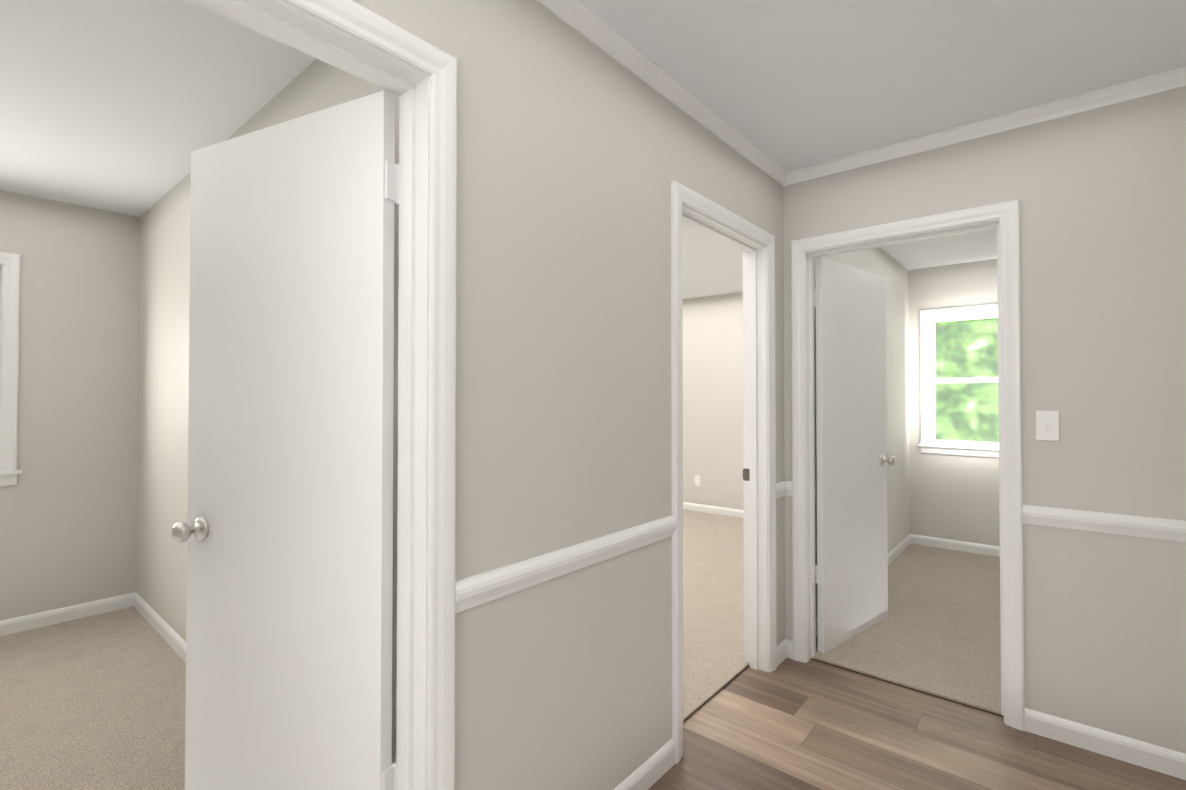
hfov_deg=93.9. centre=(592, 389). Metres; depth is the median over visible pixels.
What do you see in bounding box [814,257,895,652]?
door
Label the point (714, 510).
baseboard
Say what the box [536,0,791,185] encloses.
crown molding
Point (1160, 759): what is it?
baseboard
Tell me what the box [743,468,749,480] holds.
strike plate
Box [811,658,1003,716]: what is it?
threshold strip
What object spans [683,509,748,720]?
floor
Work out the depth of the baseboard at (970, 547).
4.66 m
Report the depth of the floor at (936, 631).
3.03 m
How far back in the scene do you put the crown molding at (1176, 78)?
2.22 m
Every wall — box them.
[0,190,139,620]
[136,59,398,763]
[353,0,909,789]
[682,259,999,546]
[783,86,1185,753]
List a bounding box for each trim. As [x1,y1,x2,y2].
[455,515,676,613]
[1022,505,1185,541]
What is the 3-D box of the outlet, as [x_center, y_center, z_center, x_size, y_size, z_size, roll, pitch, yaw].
[1.188,1.037,6.277,0.070,0.115,0.008,-1,-1,40]
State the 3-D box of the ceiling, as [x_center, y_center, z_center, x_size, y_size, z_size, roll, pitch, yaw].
[-0.187,-1.160,2.030,6.210,0.120,8.590,-1,-1,40]
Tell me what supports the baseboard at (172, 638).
attached to the wall at (316, 85)
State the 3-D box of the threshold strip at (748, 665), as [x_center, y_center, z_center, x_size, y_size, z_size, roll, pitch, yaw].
[0.507,1.342,2.399,0.006,0.006,0.780,-1,-1,40]
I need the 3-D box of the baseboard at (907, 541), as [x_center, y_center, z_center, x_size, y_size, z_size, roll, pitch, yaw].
[1.957,1.312,3.878,0.030,0.085,2.670,-1,-1,40]
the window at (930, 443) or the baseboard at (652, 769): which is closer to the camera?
the baseboard at (652, 769)
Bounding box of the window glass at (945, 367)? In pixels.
[935,318,998,441]
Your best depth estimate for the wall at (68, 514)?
3.23 m
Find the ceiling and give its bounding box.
[0,0,1185,299]
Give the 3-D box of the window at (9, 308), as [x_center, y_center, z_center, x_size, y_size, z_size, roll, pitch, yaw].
[-3.512,-0.111,2.757,0.178,1.274,0.936,-1,-1,40]
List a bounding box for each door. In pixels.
[171,91,398,789]
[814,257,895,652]
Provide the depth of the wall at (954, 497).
4.92 m
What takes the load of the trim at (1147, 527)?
attached to the wall
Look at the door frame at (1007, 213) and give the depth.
2.33 m
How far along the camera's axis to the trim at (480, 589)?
1.51 m
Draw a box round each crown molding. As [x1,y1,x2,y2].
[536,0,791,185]
[792,67,1185,183]
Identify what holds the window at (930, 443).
in the wall at (954, 497)
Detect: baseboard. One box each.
[0,593,129,635]
[130,592,185,662]
[614,739,674,789]
[683,502,743,658]
[815,534,913,635]
[914,535,999,556]
[1025,708,1185,779]
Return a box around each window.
[0,252,22,486]
[918,304,998,457]
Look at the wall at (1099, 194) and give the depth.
2.06 m
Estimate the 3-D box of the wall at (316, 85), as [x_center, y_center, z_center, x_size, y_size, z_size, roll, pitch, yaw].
[-1.583,0.126,2.469,3.210,2.440,0.120,-1,-1,40]
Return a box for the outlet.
[695,475,700,485]
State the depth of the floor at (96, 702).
2.31 m
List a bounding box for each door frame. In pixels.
[189,0,456,789]
[671,180,776,763]
[791,199,1024,730]
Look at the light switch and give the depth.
2.14 m
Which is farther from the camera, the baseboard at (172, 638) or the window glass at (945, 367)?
the window glass at (945, 367)
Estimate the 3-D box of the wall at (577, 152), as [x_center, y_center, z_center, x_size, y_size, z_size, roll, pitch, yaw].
[0.410,0.123,2.215,0.160,2.440,7.230,-1,-1,40]
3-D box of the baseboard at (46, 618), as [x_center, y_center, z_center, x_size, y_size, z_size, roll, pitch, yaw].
[-3.992,1.289,2.083,0.013,0.085,3.560,-1,-1,40]
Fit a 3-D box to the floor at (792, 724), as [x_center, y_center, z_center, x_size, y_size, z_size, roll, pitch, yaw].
[0.103,1.347,0.664,1.625,0.050,4.490,-1,-1,40]
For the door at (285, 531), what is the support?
in the wall at (577, 152)
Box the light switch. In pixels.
[1036,411,1058,440]
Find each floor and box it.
[0,606,185,789]
[648,658,1185,789]
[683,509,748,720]
[813,544,1000,714]
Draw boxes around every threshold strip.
[683,665,748,722]
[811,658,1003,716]
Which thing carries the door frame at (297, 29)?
attached to the wall at (577, 152)
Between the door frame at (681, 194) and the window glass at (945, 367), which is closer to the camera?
the door frame at (681, 194)

